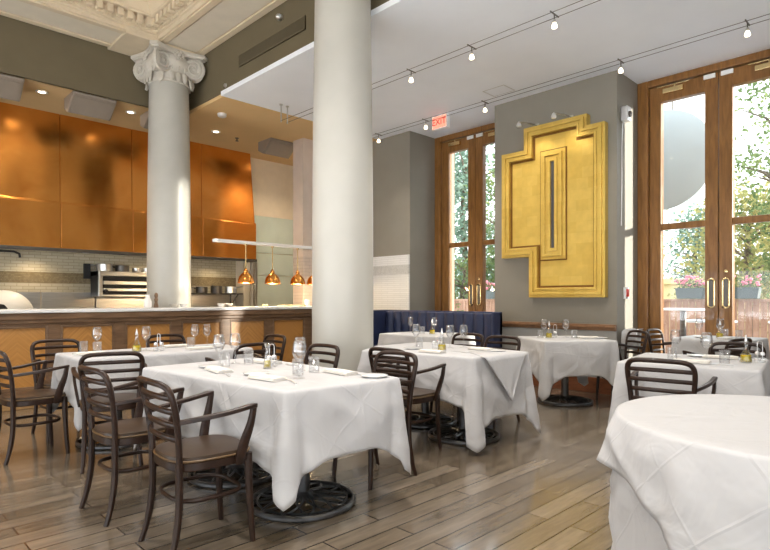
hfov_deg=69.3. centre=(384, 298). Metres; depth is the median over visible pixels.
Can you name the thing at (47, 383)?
armchair
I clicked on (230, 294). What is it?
wall shelf
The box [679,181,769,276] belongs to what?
broadleaf tree
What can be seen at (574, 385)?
baseboard
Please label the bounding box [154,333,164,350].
condiment caddy
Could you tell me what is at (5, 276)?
wall tile
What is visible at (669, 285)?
wall
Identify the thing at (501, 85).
ceiling access panel
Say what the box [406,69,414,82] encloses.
spotlight
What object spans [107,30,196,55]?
trim
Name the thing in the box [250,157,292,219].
wall
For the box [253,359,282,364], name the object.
napkin
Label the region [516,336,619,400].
tablecloth
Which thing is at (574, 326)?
trim
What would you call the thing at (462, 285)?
broadleaf tree
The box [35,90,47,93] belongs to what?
recessed light
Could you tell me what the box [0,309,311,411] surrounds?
bar counter
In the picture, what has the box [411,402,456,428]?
dining table
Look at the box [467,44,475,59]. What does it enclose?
spotlight
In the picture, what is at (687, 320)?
patio table
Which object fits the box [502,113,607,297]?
wall art
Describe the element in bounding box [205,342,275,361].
armchair
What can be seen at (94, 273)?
hood
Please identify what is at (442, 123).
exit sign
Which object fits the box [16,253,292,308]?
kitchen counter
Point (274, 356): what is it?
condiment caddy
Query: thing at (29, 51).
wall
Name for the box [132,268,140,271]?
saucepan
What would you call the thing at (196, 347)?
napkin
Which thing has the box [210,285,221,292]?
saucepan
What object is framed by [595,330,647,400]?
armchair
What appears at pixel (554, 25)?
spotlight
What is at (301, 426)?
tablecloth
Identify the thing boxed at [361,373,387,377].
bread plate
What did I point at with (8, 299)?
oven
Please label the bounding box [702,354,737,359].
napkin
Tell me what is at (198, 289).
saucepan
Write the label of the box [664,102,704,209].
hanging sign
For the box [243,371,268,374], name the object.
bread plate
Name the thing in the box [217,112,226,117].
smoke detector
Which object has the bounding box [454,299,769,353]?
fence
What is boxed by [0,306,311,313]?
countertop
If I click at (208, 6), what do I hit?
trim
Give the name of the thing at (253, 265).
steel post
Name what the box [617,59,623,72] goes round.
spotlight
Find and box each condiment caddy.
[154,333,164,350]
[267,344,277,366]
[552,325,557,337]
[753,341,765,362]
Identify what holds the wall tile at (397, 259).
attached to the wall at (403, 163)
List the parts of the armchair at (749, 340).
armrest, frame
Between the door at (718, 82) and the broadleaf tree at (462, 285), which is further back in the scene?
the broadleaf tree at (462, 285)
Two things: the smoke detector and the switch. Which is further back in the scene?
the smoke detector
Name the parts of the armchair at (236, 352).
frame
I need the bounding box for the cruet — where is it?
[264,360,270,367]
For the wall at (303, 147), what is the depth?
9.89 m
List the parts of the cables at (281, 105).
anchor rod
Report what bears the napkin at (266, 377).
on the tablecloth at (301, 426)
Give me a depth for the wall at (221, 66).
7.24 m
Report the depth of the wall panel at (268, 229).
11.58 m
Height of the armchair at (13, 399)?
0.837 m
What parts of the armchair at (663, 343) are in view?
armrest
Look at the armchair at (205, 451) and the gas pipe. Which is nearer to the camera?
the armchair at (205, 451)
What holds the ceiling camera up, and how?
attached to the wall at (221, 66)
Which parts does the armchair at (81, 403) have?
armrest, leg, frame, leg, leg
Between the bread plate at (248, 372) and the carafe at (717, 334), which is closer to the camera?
the bread plate at (248, 372)
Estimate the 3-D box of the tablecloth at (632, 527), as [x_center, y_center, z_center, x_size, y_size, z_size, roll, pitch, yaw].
[1.526,0.827,2.072,1.298,0.729,1.308,0,0,-45]
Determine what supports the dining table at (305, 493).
on the floor
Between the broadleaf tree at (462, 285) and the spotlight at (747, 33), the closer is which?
the spotlight at (747, 33)
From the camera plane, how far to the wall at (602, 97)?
7.28 m
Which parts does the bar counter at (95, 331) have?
veneer panel, panel frame, veneer panel, panel frame, veneer panel, panel frame, cornice, veneer panel, panel frame, veneer panel, panel frame, veneer panel, panel frame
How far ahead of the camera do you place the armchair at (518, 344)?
5.58 m
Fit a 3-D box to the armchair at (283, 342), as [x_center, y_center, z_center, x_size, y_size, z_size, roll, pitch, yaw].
[-1.292,0.786,5.678,0.492,0.837,0.523,0,0,-43]
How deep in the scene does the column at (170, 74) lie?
7.80 m
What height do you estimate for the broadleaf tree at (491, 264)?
5.978 m
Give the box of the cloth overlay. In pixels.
[467,351,526,400]
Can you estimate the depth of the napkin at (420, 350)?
4.70 m
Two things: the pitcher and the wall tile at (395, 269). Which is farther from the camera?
the wall tile at (395, 269)
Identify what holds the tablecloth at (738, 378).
on the dining table
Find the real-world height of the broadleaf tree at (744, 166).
6.694 m
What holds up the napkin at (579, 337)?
on the tablecloth at (552, 360)
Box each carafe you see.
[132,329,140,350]
[438,329,445,349]
[546,322,551,337]
[716,321,723,337]
[740,335,751,361]
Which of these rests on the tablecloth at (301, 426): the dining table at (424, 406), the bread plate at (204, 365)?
the bread plate at (204, 365)
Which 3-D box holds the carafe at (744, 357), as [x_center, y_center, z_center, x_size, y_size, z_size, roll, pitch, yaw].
[2.595,0.357,4.005,0.080,0.200,0.080,0,0,-45]
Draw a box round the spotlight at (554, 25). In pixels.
[550,10,558,28]
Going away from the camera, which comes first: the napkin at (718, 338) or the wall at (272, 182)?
the napkin at (718, 338)
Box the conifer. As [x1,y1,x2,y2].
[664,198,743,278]
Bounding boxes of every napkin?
[72,351,105,355]
[161,344,189,347]
[185,346,213,349]
[204,366,233,373]
[247,374,286,381]
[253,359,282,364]
[323,368,358,375]
[418,349,445,353]
[468,347,494,350]
[575,336,598,338]
[674,358,710,363]
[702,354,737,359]
[716,337,732,339]
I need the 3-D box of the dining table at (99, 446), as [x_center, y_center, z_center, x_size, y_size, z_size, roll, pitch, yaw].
[-2.272,0.834,4.726,0.624,0.732,0.624,0,0,-42]
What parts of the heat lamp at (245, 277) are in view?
lamp shade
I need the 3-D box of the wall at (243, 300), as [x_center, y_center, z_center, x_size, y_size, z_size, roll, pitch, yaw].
[-2.844,-0.245,11.288,0.240,2.890,0.330,0,0,-45]
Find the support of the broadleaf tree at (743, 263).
on the patio
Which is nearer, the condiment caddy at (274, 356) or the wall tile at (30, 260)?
the condiment caddy at (274, 356)
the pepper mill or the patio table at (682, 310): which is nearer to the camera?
the pepper mill
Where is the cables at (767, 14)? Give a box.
[374,14,768,137]
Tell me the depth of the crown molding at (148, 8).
7.21 m
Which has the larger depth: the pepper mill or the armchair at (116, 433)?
the pepper mill
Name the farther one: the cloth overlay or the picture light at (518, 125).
the picture light at (518, 125)
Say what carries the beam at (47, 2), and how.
attached to the ceiling
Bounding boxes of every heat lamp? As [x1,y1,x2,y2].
[237,244,253,282]
[265,246,279,283]
[290,248,304,283]
[307,275,311,284]
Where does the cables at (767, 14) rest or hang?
attached to the ceiling at (405, 34)
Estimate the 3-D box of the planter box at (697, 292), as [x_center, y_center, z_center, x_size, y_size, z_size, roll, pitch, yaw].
[5.798,-0.233,10.562,0.377,0.456,0.541,0,0,-45]
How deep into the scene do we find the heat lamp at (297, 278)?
8.99 m
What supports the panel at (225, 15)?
attached to the beam at (198, 6)
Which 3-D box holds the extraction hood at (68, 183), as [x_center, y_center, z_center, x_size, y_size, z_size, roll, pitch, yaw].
[-5.742,-1.785,8.153,8.470,2.110,0.645,0,0,-45]
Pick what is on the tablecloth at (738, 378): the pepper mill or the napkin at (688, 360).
the napkin at (688, 360)
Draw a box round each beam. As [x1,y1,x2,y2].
[2,0,156,43]
[157,0,273,52]
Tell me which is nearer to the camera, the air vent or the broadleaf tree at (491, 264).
the air vent
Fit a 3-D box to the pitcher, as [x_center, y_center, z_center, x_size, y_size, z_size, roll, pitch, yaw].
[-3.151,0.028,7.398,0.100,0.175,0.098,0,0,-45]
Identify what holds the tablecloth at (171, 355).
on the dining table at (99, 446)
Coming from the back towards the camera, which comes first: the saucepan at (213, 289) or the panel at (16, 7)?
the saucepan at (213, 289)
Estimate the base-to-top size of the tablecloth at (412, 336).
0.523 m
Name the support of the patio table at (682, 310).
on the patio
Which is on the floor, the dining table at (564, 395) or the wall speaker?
the dining table at (564, 395)
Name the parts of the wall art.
panel, slot frame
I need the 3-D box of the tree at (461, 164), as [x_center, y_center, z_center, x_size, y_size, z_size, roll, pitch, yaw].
[2.386,-2.022,17.258,4.240,7.178,3.845,0,0,16]
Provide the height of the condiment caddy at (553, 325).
0.155 m
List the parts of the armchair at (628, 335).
leg, armrest, frame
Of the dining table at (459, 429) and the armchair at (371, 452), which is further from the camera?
the dining table at (459, 429)
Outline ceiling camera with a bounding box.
[275,14,282,21]
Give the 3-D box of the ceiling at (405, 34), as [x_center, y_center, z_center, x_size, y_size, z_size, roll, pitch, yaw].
[-0.503,-2.870,3.857,11.100,0.060,14.600,0,0,-45]
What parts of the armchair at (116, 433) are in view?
leg, frame, leg, armrest, armrest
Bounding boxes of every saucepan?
[91,264,111,270]
[112,265,128,271]
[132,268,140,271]
[191,287,207,292]
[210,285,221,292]
[224,286,242,292]
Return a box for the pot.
[224,287,236,292]
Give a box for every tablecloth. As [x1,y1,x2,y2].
[51,343,252,430]
[134,357,410,511]
[357,342,540,452]
[377,331,475,345]
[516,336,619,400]
[596,394,769,549]
[608,353,769,423]
[608,470,668,549]
[671,335,769,360]
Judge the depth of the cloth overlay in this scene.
4.56 m
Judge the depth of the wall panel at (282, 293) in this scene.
11.60 m
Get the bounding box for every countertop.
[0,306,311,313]
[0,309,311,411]
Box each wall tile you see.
[0,248,235,277]
[0,271,235,285]
[0,282,235,292]
[373,254,409,266]
[373,265,409,275]
[373,274,409,309]
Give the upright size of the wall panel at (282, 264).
0.440 m
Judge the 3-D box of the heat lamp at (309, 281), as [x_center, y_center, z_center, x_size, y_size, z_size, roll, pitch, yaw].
[-1.186,-0.532,9.293,0.244,0.585,0.244,0,0,-45]
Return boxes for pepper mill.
[154,293,158,307]
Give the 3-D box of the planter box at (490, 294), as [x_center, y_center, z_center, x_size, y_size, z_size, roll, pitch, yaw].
[2.477,-0.232,13.940,0.370,0.454,0.880,0,0,-45]
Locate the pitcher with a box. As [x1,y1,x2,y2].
[144,294,151,307]
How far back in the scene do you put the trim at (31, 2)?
7.10 m
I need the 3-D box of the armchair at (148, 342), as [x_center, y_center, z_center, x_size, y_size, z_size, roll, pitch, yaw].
[-2.162,0.786,5.714,0.523,0.837,0.492,0,0,-45]
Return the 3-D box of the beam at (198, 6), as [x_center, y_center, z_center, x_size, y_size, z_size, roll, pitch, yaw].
[1.028,-3.925,3.914,0.670,0.750,12.530,0,0,-45]
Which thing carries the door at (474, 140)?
in the wall at (602, 97)
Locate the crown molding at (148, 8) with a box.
[49,0,201,35]
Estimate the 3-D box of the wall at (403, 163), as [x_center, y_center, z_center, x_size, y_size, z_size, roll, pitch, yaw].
[0.045,-0.835,10.366,0.820,4.070,1.900,0,0,-45]
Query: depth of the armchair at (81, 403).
3.94 m
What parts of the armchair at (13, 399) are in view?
leg, frame, leg, armrest, armrest, leg, leg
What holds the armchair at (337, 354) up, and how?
on the floor
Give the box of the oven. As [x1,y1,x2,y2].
[0,290,32,308]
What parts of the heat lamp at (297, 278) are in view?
lamp shade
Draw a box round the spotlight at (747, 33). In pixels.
[744,19,750,36]
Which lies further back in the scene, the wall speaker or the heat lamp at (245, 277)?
the heat lamp at (245, 277)
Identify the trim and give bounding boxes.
[0,0,124,46]
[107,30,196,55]
[160,0,286,54]
[502,321,616,330]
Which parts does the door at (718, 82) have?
contact plate, pull plate, pull plate, contact plate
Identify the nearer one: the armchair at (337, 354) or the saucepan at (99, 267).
the armchair at (337, 354)
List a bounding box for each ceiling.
[0,0,769,165]
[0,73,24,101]
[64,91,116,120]
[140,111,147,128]
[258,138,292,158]
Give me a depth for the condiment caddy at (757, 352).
4.03 m
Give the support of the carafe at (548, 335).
on the tablecloth at (552, 360)
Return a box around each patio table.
[664,308,704,336]
[686,319,737,322]
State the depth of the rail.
8.53 m
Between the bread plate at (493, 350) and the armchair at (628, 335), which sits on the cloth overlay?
the bread plate at (493, 350)
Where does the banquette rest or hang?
on the floor
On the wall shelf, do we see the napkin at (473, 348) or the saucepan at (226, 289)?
the saucepan at (226, 289)
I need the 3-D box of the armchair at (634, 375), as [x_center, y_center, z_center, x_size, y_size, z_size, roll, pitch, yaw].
[1.843,0.786,3.634,0.523,0.837,0.492,0,0,39]
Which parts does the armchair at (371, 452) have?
leg, leg, leg, frame, armrest, leg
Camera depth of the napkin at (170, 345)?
5.28 m
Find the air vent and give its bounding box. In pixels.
[238,15,305,67]
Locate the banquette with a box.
[373,310,501,347]
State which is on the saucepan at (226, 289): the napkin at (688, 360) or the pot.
the pot
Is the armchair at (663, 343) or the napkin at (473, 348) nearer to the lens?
the napkin at (473, 348)
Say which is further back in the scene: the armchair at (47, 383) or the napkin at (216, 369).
the armchair at (47, 383)
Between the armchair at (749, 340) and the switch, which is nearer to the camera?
the armchair at (749, 340)
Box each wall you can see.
[0,15,148,107]
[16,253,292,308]
[189,0,388,110]
[236,261,249,306]
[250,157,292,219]
[293,138,312,305]
[373,131,434,310]
[495,70,637,377]
[664,276,769,341]
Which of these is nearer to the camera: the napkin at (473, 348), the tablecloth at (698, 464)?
the tablecloth at (698, 464)
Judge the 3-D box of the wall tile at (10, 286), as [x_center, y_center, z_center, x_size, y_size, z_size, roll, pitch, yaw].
[-6.232,-0.182,8.158,8.980,0.145,0.030,0,0,-45]
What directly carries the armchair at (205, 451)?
on the floor
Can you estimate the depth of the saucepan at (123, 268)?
9.47 m
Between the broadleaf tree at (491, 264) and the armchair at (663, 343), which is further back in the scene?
the broadleaf tree at (491, 264)
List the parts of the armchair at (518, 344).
frame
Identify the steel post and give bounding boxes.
[250,262,256,305]
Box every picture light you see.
[516,121,538,127]
[551,112,573,118]
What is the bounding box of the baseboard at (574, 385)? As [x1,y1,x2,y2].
[532,374,610,394]
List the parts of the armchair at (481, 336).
frame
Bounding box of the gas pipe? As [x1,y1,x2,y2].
[0,250,20,257]
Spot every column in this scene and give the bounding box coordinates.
[131,40,206,306]
[312,0,372,370]
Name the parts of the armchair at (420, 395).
frame, armrest, leg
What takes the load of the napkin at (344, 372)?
on the tablecloth at (301, 426)
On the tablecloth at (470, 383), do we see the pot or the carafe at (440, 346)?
the carafe at (440, 346)
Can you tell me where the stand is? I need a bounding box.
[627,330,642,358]
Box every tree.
[454,144,494,298]
[454,249,494,310]
[461,147,494,289]
[664,165,769,336]
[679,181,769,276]
[735,79,769,298]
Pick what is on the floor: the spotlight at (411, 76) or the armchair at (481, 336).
the armchair at (481, 336)
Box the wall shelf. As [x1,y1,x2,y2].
[191,293,242,302]
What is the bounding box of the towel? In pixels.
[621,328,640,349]
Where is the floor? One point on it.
(527, 489)
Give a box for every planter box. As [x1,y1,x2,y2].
[486,281,494,298]
[674,275,704,298]
[735,274,763,298]
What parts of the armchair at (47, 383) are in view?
leg, leg, frame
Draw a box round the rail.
[212,239,311,249]
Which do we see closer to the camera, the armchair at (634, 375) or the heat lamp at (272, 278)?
the armchair at (634, 375)
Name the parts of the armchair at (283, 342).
armrest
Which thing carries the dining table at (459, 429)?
on the floor
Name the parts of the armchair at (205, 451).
leg, frame, leg, armrest, armrest, leg, leg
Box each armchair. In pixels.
[0,350,69,464]
[30,339,94,440]
[71,351,146,473]
[77,365,184,526]
[137,375,257,549]
[146,334,185,347]
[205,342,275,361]
[257,334,285,360]
[305,343,339,367]
[332,350,417,489]
[368,347,445,449]
[430,333,483,417]
[484,335,520,427]
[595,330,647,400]
[625,357,717,400]
[646,328,671,352]
[682,338,751,356]
[708,342,765,358]
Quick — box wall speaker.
[621,105,631,225]
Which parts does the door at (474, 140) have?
pull plate, pull plate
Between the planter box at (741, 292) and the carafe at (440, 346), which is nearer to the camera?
the carafe at (440, 346)
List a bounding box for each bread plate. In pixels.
[199,364,222,367]
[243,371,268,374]
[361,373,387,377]
[403,347,420,349]
[488,349,505,351]
[687,354,703,356]
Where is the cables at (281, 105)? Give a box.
[279,0,599,123]
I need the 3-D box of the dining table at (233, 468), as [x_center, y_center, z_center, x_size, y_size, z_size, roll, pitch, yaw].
[-1.027,0.834,3.819,0.648,0.732,0.648,0,0,44]
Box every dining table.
[75,410,147,449]
[187,461,271,488]
[253,472,355,522]
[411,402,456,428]
[428,407,499,445]
[537,377,592,406]
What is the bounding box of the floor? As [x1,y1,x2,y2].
[0,386,612,549]
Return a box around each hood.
[0,102,256,262]
[91,271,146,276]
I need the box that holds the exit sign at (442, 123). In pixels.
[432,113,449,131]
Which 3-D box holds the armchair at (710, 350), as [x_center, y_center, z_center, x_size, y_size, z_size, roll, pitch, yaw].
[2.889,0.786,4.614,0.523,0.837,0.492,0,0,37]
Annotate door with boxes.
[435,123,494,311]
[638,49,769,352]
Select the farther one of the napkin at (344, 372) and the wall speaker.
the wall speaker
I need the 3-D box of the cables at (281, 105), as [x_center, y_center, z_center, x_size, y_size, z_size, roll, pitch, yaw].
[2.148,-2.709,4.487,0.160,0.258,10.375,0,0,-45]
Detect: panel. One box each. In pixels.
[0,0,120,42]
[167,0,271,52]
[254,215,292,254]
[256,253,292,275]
[257,275,292,305]
[482,85,514,96]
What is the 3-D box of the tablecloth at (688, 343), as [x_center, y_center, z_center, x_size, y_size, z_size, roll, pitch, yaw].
[3.731,0.734,6.213,0.844,0.603,0.862,0,0,-45]
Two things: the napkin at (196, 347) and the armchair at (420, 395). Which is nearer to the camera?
the armchair at (420, 395)
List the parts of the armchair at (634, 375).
armrest, armrest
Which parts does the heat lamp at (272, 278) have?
lamp shade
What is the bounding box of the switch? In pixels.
[623,287,628,298]
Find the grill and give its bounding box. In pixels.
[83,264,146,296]
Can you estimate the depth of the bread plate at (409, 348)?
5.04 m
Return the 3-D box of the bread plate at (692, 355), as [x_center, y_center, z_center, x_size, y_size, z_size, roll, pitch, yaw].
[2.478,0.450,4.409,0.160,0.015,0.160,0,0,-45]
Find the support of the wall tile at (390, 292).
attached to the wall at (403, 163)
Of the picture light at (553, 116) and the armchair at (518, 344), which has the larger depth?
the picture light at (553, 116)
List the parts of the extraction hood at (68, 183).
panel, band panel, panel, band panel, filter plate, panel, band panel, panel, band panel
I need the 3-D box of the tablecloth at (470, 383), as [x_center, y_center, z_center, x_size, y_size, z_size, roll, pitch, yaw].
[0.481,0.814,5.079,1.377,0.713,1.628,0,0,-45]

